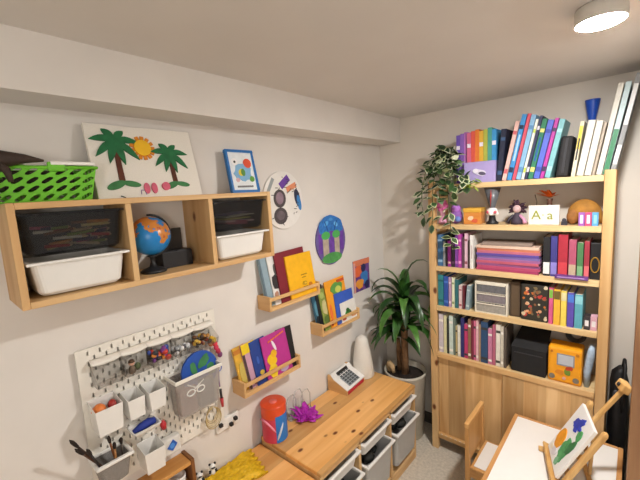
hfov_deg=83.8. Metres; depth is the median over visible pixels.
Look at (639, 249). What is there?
wall
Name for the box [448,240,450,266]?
book
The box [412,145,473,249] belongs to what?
trailing plant
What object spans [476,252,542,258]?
notebook
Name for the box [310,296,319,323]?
picture book
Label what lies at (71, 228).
pencil
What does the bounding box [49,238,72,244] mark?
pencil
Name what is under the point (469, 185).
sprigs
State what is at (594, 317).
box
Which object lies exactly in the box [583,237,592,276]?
book
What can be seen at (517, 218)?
doll
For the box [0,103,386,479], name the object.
wall
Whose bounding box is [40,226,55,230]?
pencil
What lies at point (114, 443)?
brush
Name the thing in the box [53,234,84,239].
pencil
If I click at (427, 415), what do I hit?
baseboard
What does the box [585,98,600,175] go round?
vase
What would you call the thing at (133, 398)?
cup
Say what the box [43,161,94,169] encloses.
paper pad
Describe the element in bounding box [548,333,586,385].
toy box
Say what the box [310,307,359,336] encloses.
wall rack
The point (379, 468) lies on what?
storage bin
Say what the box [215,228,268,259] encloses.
storage bin
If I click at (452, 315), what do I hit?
book
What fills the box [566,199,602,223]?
pouch
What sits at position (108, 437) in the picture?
brush
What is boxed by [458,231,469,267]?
book
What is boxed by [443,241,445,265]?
book
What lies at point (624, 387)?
easel
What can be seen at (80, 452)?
brush
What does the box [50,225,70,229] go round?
pencil
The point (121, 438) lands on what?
brush
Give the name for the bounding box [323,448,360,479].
storage bin
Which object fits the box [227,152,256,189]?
print
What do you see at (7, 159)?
dinosaur
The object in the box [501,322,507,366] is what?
book
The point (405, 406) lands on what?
storage bin
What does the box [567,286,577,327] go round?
book
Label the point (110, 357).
tray
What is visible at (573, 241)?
book
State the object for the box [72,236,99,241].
pencil
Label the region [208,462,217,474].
figurine
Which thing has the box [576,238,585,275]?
book
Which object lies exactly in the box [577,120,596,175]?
book
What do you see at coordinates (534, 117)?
book
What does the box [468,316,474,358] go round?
book
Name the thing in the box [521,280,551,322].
tin
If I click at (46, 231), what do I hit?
pencil
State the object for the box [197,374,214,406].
pouch
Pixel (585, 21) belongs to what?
diffuser
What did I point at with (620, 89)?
book
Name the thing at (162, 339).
tray
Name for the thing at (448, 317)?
book
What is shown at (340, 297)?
picture book
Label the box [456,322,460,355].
book
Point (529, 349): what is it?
box
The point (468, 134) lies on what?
book
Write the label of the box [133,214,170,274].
desk globe
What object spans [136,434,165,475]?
cup
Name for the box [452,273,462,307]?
book
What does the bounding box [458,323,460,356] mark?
book
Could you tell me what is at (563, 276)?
case
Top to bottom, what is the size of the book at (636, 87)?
0.436 m
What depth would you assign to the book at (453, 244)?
2.23 m
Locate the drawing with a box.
[263,171,301,228]
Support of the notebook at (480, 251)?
on the notebook at (477, 253)
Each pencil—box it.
[29,226,50,229]
[32,230,53,234]
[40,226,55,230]
[43,227,75,235]
[44,243,72,247]
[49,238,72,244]
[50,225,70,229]
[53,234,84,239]
[67,229,95,235]
[71,219,91,223]
[71,226,92,231]
[71,241,99,243]
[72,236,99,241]
[81,221,110,226]
[86,219,109,222]
[89,238,106,241]
[91,228,108,232]
[91,232,110,234]
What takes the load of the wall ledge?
attached to the wall at (41, 410)
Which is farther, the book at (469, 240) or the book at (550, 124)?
the book at (469, 240)
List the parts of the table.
table frame, table frame, table frame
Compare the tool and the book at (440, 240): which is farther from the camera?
the book at (440, 240)
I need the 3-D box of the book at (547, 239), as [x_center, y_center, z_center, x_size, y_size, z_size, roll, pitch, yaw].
[1.259,0.076,1.957,0.031,0.210,0.166,3,10,41]
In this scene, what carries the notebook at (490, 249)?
on the notebook at (480, 251)
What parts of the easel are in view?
rail, rail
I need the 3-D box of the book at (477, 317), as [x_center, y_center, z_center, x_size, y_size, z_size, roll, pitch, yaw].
[1.014,0.613,2.271,0.013,0.258,0.166,3,10,41]
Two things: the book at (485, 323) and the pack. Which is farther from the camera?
the book at (485, 323)
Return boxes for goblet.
[484,187,500,223]
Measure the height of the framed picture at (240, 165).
0.207 m
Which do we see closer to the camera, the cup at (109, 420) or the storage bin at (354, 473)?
the cup at (109, 420)
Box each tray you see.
[88,351,119,366]
[118,342,146,355]
[127,415,160,436]
[145,334,170,346]
[169,327,192,338]
[190,320,212,330]
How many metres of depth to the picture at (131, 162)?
1.34 m
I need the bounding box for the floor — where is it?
[398,421,476,479]
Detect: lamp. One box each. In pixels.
[352,335,373,379]
[574,0,629,32]
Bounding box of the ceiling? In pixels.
[0,0,639,118]
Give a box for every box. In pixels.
[463,207,485,223]
[510,279,524,316]
[511,325,551,377]
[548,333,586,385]
[578,212,584,225]
[583,313,590,329]
[585,212,591,225]
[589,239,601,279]
[590,314,597,330]
[592,212,598,225]
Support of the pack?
attached to the pegboard
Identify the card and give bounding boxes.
[528,205,559,224]
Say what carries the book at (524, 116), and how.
on the bookcase
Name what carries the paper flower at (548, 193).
on the bookcase
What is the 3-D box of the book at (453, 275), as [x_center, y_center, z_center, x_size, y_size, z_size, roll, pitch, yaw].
[0.881,0.322,2.332,0.017,0.196,0.161,3,10,41]
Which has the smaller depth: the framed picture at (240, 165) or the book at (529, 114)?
the framed picture at (240, 165)
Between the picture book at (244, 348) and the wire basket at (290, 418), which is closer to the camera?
the picture book at (244, 348)
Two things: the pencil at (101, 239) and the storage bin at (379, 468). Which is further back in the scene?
the storage bin at (379, 468)
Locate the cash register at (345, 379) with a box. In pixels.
[327,362,364,395]
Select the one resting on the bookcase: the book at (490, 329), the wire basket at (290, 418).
the book at (490, 329)
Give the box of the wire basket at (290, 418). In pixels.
[286,388,311,421]
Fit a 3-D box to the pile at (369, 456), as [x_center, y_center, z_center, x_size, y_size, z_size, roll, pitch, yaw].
[0.180,1.232,2.135,0.342,0.065,0.198,3,10,41]
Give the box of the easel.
[538,378,630,479]
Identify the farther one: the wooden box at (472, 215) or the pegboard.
the wooden box at (472, 215)
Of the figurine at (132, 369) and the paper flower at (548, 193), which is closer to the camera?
the figurine at (132, 369)
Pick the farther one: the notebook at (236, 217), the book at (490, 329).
the book at (490, 329)
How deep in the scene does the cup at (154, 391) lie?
1.41 m
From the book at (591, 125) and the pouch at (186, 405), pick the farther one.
the book at (591, 125)
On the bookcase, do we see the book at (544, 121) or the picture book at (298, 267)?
the book at (544, 121)
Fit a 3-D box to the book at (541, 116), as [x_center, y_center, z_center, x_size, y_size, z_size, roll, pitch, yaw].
[1.179,-0.494,1.935,0.080,0.320,0.191,3,10,41]
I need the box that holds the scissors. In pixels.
[187,378,204,396]
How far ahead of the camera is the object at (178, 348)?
1.50 m
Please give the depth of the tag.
1.47 m
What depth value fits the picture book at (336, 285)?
2.26 m
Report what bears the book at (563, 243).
on the bookcase
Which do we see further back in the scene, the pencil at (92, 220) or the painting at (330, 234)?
the painting at (330, 234)
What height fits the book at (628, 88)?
0.407 m
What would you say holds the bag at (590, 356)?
on the bookcase
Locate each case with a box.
[155,247,192,268]
[555,274,588,280]
[556,136,576,176]
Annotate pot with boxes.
[384,360,426,439]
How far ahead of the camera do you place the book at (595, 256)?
1.77 m
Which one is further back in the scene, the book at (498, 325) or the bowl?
the book at (498, 325)
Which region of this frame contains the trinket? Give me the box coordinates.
[561,218,567,224]
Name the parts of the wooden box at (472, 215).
lid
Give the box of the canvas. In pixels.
[548,403,597,478]
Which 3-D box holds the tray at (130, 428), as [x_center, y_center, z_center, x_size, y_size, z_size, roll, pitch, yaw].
[-0.692,0.739,1.406,0.079,0.024,0.106,3,10,41]
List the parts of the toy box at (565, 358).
cable coil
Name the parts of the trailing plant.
pot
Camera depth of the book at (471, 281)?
2.23 m
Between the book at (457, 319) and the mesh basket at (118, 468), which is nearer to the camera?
the mesh basket at (118, 468)
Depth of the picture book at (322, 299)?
2.21 m
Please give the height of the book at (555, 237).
0.216 m
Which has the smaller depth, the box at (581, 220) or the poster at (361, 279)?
the box at (581, 220)
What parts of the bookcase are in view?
upright post, upright post, shelf, sliding door, door rail, sliding door, upright post, upright post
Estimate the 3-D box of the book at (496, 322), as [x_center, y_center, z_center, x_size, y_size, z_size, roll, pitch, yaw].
[1.097,0.620,2.198,0.017,0.255,0.166,3,10,41]
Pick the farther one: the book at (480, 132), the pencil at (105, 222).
the book at (480, 132)
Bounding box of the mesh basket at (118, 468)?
[88,440,133,479]
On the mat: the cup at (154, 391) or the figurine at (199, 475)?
the figurine at (199, 475)
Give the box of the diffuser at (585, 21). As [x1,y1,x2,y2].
[576,12,626,31]
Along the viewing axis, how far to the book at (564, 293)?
1.88 m
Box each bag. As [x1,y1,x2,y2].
[583,344,595,386]
[606,358,628,479]
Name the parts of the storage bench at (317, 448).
panel, rail, panel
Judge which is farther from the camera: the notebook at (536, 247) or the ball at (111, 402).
the notebook at (536, 247)
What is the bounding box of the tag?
[160,419,166,429]
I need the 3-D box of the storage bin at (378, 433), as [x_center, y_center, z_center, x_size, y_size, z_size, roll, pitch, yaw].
[0.173,1.105,2.123,0.421,0.088,0.287,3,10,41]
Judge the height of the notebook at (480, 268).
0.014 m
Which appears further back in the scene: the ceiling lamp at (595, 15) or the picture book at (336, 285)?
the picture book at (336, 285)
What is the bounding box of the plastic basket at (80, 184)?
[0,162,97,203]
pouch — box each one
[175,384,198,416]
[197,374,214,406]
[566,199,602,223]
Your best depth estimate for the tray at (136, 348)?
1.38 m
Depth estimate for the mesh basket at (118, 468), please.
1.31 m
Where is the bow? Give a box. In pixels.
[290,401,323,421]
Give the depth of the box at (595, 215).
1.74 m
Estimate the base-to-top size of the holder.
0.169 m
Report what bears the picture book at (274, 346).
on the wall rack at (239, 387)
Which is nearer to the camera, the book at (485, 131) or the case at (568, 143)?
the case at (568, 143)
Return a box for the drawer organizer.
[475,276,512,316]
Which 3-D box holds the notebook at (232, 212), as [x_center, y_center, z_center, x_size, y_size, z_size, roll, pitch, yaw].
[-0.400,-0.119,1.597,0.100,0.012,0.120,2,9,34]
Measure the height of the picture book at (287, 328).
0.231 m
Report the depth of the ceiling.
1.21 m
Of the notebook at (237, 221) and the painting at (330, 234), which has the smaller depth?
the notebook at (237, 221)
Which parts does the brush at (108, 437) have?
handle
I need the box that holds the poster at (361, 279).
[352,257,369,293]
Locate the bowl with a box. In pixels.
[170,470,185,479]
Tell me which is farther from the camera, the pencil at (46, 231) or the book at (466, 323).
the book at (466, 323)
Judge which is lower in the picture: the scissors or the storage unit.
the scissors
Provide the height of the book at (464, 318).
0.262 m
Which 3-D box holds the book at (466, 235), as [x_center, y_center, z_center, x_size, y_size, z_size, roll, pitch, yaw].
[0.944,0.055,2.234,0.017,0.216,0.166,3,10,41]
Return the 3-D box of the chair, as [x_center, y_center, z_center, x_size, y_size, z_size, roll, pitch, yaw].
[0.980,1.230,1.943,0.289,0.530,0.266,3,10,41]
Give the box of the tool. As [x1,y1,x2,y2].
[218,388,223,406]
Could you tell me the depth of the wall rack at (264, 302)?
1.89 m
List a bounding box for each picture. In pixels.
[81,123,201,198]
[222,149,259,192]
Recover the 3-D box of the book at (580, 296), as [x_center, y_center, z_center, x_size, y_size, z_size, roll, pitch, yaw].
[1.383,0.358,1.893,0.033,0.180,0.161,3,10,41]
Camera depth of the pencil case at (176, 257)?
1.43 m
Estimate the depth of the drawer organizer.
2.11 m
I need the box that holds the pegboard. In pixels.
[74,309,224,479]
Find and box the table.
[481,413,622,479]
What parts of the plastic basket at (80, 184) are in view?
handle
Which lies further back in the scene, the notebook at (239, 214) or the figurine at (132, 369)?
the notebook at (239, 214)
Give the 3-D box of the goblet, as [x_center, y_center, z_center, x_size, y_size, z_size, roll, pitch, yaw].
[1.006,-0.200,2.081,0.092,0.211,0.095,3,10,41]
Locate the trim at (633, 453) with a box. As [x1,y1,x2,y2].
[626,255,639,479]
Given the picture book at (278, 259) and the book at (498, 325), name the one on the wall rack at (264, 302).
the picture book at (278, 259)
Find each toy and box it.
[91,403,105,413]
[208,333,221,356]
[451,204,462,222]
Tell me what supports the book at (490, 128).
in the holder
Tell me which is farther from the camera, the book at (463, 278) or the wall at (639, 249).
the book at (463, 278)
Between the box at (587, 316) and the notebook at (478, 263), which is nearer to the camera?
the box at (587, 316)
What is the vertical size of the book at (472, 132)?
0.291 m
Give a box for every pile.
[192,333,211,347]
[361,445,376,462]
[391,417,405,429]
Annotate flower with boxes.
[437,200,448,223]
[535,190,559,204]
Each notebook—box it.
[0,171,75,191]
[214,211,247,215]
[214,213,253,217]
[214,216,250,219]
[214,219,253,222]
[216,220,246,223]
[476,243,542,250]
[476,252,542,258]
[476,259,542,266]
[476,267,542,274]
[477,247,542,252]
[477,250,542,255]
[477,255,542,261]
[477,257,542,263]
[477,262,542,268]
[477,264,542,271]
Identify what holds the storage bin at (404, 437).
in the storage bench at (317, 448)
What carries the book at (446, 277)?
on the bookcase
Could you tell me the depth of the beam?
1.28 m
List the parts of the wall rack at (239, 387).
panel, rail, panel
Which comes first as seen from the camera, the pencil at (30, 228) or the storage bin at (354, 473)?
the pencil at (30, 228)
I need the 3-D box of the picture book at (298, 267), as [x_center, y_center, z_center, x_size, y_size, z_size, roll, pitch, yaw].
[-0.110,0.199,2.025,0.044,0.247,0.210,3,10,41]
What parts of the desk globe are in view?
meridian arm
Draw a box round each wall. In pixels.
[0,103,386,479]
[380,70,639,479]
[627,249,639,450]
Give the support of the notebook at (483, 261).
on the notebook at (478, 263)
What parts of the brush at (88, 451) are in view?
handle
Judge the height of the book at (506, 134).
0.281 m
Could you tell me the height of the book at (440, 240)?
0.206 m
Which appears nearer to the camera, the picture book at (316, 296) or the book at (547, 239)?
the book at (547, 239)
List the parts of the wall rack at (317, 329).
panel, rail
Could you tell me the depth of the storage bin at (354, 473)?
1.89 m
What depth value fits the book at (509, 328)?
2.12 m
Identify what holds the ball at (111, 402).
in the cup at (109, 420)
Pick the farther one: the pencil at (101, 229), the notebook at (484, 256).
the notebook at (484, 256)
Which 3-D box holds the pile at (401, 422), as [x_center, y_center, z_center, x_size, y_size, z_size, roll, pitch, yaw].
[0.405,1.188,2.374,0.328,0.063,0.167,3,10,41]
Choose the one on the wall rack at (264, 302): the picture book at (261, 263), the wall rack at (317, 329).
the picture book at (261, 263)
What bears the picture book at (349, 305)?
on the wall rack at (317, 329)
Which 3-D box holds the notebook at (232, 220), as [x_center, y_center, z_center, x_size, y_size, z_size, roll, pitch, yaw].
[-0.390,-0.088,1.611,0.100,0.012,0.150,4,10,43]
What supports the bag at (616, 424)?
on the floor
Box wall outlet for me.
[215,410,238,433]
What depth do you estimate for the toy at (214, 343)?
1.64 m
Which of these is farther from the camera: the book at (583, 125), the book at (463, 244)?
the book at (463, 244)
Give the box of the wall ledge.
[137,450,196,479]
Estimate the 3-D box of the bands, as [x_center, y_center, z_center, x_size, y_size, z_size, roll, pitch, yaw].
[-0.501,0.825,1.662,0.035,0.110,0.084,3,10,41]
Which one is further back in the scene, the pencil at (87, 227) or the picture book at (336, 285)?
the picture book at (336, 285)
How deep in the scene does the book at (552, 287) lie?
1.91 m
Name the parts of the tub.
lid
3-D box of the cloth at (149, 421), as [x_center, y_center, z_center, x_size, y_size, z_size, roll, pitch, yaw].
[-0.692,0.727,1.404,0.033,0.034,0.090,2,9,35]
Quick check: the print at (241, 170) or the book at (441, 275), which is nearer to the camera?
the print at (241, 170)
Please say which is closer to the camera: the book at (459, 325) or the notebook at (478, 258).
the notebook at (478, 258)
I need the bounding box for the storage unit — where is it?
[0,191,274,310]
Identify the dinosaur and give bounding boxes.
[0,150,43,198]
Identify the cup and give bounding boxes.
[87,391,123,437]
[120,386,145,420]
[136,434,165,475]
[140,378,165,410]
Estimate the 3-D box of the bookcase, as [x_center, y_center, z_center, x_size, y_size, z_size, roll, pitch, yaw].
[1.145,0.541,2.143,0.920,1.824,0.220,3,10,41]
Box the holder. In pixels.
[464,160,497,182]
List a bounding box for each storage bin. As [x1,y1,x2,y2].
[23,247,129,295]
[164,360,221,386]
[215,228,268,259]
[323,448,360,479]
[343,466,364,479]
[361,418,391,454]
[362,435,395,479]
[391,394,416,424]
[392,409,419,465]
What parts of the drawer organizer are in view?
drawer, drawer, drawer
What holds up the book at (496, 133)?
in the holder
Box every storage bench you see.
[251,444,314,479]
[261,372,415,479]
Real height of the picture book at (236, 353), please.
0.225 m
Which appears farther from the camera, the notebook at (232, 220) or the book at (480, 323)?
the book at (480, 323)
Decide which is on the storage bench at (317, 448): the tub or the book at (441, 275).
the tub
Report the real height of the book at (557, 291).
0.196 m
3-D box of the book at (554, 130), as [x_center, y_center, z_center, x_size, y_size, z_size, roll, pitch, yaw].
[1.233,-0.479,1.890,0.078,0.297,0.191,3,10,41]
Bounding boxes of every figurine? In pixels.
[128,359,140,373]
[196,470,204,479]
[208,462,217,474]
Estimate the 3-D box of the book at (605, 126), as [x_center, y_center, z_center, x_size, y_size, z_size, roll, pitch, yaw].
[1.377,-0.443,1.748,0.050,0.244,0.161,3,10,41]
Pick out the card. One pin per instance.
(537, 214)
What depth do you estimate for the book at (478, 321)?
2.20 m
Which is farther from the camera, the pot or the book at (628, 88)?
the pot
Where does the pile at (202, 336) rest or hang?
in the tray at (203, 325)
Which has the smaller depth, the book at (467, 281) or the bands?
the bands
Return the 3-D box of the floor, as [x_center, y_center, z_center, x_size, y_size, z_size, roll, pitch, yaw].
[0.290,1.780,0.481,3.140,0.100,4.420,3,10,41]
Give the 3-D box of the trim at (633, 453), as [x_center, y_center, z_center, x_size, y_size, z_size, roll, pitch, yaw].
[1.198,0.504,1.263,0.142,2.120,0.120,3,10,41]
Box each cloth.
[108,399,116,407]
[132,417,155,433]
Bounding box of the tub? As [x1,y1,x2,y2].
[260,394,287,443]
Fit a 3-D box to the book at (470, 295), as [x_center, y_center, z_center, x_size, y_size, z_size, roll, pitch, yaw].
[0.966,0.346,2.261,0.032,0.156,0.161,3,10,41]
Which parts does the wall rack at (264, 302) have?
panel, rail, panel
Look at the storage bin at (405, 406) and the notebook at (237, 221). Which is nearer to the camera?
the notebook at (237, 221)
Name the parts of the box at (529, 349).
lid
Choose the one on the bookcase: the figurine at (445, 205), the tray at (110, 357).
the figurine at (445, 205)
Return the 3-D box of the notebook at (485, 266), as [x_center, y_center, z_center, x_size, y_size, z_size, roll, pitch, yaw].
[1.119,0.150,2.093,0.326,0.014,0.160,3,10,41]
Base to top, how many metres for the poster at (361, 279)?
0.230 m
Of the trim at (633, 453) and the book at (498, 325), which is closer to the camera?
the trim at (633, 453)
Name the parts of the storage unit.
panel, panel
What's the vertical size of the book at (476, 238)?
0.205 m
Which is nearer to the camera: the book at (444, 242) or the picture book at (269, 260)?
the picture book at (269, 260)
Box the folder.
[482,239,535,246]
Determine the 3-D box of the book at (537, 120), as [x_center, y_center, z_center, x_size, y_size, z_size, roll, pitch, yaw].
[1.167,-0.487,1.947,0.076,0.306,0.191,3,10,41]
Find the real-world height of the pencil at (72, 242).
0.021 m
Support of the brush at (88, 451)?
in the mesh basket at (118, 468)
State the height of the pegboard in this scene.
0.556 m
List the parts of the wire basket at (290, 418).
foot plate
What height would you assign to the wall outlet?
0.060 m
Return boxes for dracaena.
[369,259,436,439]
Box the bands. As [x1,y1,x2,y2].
[206,406,221,428]
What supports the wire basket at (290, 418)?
on the storage bench at (317, 448)
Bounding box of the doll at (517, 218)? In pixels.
[505,200,527,224]
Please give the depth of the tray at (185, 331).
1.52 m
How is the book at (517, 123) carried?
on the bookcase
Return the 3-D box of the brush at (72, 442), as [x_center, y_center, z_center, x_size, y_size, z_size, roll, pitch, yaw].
[-0.807,0.761,1.251,0.011,0.217,0.122,-1,8,17]
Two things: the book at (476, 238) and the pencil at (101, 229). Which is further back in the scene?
the book at (476, 238)
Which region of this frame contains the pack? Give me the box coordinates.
[161,431,180,456]
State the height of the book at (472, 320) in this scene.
0.255 m
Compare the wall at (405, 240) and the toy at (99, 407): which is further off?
the wall at (405, 240)
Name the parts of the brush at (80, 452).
handle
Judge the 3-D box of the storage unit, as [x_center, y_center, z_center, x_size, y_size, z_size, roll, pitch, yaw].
[-0.606,-0.017,1.384,0.209,0.300,0.930,3,10,41]
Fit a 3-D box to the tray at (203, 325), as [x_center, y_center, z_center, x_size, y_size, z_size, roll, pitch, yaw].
[-0.514,0.423,1.593,0.070,0.093,0.099,3,10,41]
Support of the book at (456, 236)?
on the bookcase
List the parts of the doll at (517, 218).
arm, arm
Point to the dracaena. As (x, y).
(404, 369)
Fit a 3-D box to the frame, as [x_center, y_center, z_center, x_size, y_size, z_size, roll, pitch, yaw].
[-0.632,0.028,1.486,0.012,0.150,0.120,3,10,41]
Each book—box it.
[231,344,249,389]
[239,340,257,389]
[248,336,267,385]
[256,258,274,305]
[259,327,292,380]
[265,256,281,304]
[273,247,302,302]
[275,325,296,366]
[283,251,316,299]
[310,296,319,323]
[315,284,324,330]
[318,288,330,330]
[323,275,345,328]
[333,287,352,324]
[339,297,356,322]
[437,231,451,265]
[438,272,449,305]
[439,311,447,351]
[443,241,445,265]
[444,272,454,306]
[444,312,450,352]
[445,233,456,265]
[447,317,448,353]
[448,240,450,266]
[449,273,458,306]
[449,313,457,354]
[451,237,454,266]
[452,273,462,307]
[453,314,462,354]
[455,235,457,266]
[455,275,466,307]
[456,135,460,183]
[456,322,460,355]
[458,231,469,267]
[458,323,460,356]
[459,280,470,308]
[460,134,463,174]
[461,315,470,356]
[462,237,464,267]
[463,280,472,308]
[464,132,469,162]
[464,230,475,267]
[464,321,467,357]
[465,281,474,309]
[467,132,470,162]
[468,240,469,267]
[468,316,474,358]
[470,232,481,268]
[471,131,474,161]
[471,317,476,359]
[474,317,478,360]
[475,129,482,161]
[476,318,483,360]
[479,131,482,160]
[479,323,480,361]
[481,319,494,363]
[483,129,487,160]
[488,127,495,160]
[488,321,495,364]
[492,129,500,159]
[492,321,498,364]
[496,129,512,180]
[496,321,503,366]
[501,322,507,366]
[502,121,520,180]
[504,323,513,367]
[507,114,527,179]
[512,113,531,179]
[516,114,539,179]
[521,119,538,179]
[524,115,547,178]
[528,118,547,178]
[533,119,554,178]
[540,118,559,177]
[543,233,552,275]
[545,119,570,177]
[548,283,557,323]
[550,232,559,275]
[553,283,564,324]
[558,232,571,274]
[560,284,570,325]
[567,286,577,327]
[568,236,579,274]
[571,121,586,175]
[574,288,585,328]
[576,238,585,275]
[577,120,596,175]
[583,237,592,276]
[584,120,603,174]
[592,122,607,174]
[596,82,624,174]
[602,81,632,173]
[611,72,639,168]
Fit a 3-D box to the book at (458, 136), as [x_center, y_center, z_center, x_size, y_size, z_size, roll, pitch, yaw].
[0.873,-0.492,2.194,0.022,0.286,0.121,3,10,41]
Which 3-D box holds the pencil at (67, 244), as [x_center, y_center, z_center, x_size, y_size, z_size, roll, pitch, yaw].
[-0.793,0.017,1.082,0.009,0.012,0.071,4,10,43]
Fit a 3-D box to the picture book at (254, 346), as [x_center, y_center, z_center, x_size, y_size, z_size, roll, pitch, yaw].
[-0.307,0.624,1.844,0.047,0.230,0.112,3,10,41]
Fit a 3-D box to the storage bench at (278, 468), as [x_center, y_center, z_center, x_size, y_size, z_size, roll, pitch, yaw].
[-0.570,1.425,1.329,0.429,0.482,1.282,3,10,41]
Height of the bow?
0.064 m
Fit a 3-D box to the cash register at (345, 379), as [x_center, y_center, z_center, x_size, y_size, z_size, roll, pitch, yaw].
[0.176,0.915,2.372,0.154,0.106,0.216,2,9,37]
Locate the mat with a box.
[205,448,267,479]
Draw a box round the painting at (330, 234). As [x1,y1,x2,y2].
[315,215,344,263]
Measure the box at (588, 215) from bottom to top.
0.066 m
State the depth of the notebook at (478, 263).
2.02 m
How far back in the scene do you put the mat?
1.70 m
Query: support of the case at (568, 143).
on the bookcase
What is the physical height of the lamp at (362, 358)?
0.287 m
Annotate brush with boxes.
[69,440,89,456]
[75,449,102,465]
[86,449,100,466]
[107,436,114,458]
[112,442,116,458]
[119,437,123,454]
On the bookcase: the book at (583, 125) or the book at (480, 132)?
the book at (583, 125)
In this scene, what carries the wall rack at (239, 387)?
attached to the wall at (41, 410)
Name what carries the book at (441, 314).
on the bookcase
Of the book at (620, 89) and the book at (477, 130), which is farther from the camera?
the book at (477, 130)
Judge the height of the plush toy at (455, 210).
0.120 m
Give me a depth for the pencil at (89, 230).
1.12 m
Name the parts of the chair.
post, rail, panel, rail, post, seat frame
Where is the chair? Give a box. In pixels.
[464,401,498,479]
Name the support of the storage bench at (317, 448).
on the floor
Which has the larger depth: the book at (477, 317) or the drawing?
the book at (477, 317)
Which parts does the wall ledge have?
panel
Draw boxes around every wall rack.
[232,353,300,398]
[257,281,319,311]
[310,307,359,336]
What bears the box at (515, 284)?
on the bookcase
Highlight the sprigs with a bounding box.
[456,175,480,191]
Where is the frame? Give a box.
[155,227,182,261]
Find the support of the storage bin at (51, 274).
in the storage unit
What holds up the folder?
on the notebook at (536, 247)
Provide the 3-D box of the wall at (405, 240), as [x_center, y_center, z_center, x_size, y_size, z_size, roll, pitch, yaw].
[1.111,0.277,2.380,1.500,2.290,0.120,3,10,41]
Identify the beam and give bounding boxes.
[0,24,400,145]
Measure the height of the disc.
0.170 m
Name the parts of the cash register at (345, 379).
panel, keypad panel, drawer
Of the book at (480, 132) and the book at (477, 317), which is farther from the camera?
the book at (477, 317)
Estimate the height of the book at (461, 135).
0.291 m
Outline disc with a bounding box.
[181,350,217,390]
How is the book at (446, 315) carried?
on the bookcase
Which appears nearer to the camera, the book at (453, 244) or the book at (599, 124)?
the book at (599, 124)
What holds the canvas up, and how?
on the easel
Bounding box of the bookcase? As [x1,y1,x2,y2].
[428,169,618,453]
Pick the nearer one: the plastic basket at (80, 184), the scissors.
the plastic basket at (80, 184)
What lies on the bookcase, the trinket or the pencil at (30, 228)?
the trinket
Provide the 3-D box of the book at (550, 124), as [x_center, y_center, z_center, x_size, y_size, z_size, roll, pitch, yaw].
[1.214,-0.479,1.906,0.087,0.294,0.191,3,10,41]
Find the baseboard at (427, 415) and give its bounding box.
[424,411,431,423]
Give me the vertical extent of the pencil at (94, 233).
0.016 m
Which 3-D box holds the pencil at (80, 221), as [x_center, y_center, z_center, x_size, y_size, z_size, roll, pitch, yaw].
[-0.751,-0.059,1.135,0.010,0.009,0.072,3,11,40]
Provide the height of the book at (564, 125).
0.288 m
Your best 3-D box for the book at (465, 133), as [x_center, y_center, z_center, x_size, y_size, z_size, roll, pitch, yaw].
[0.907,-0.496,2.163,0.022,0.297,0.121,3,10,41]

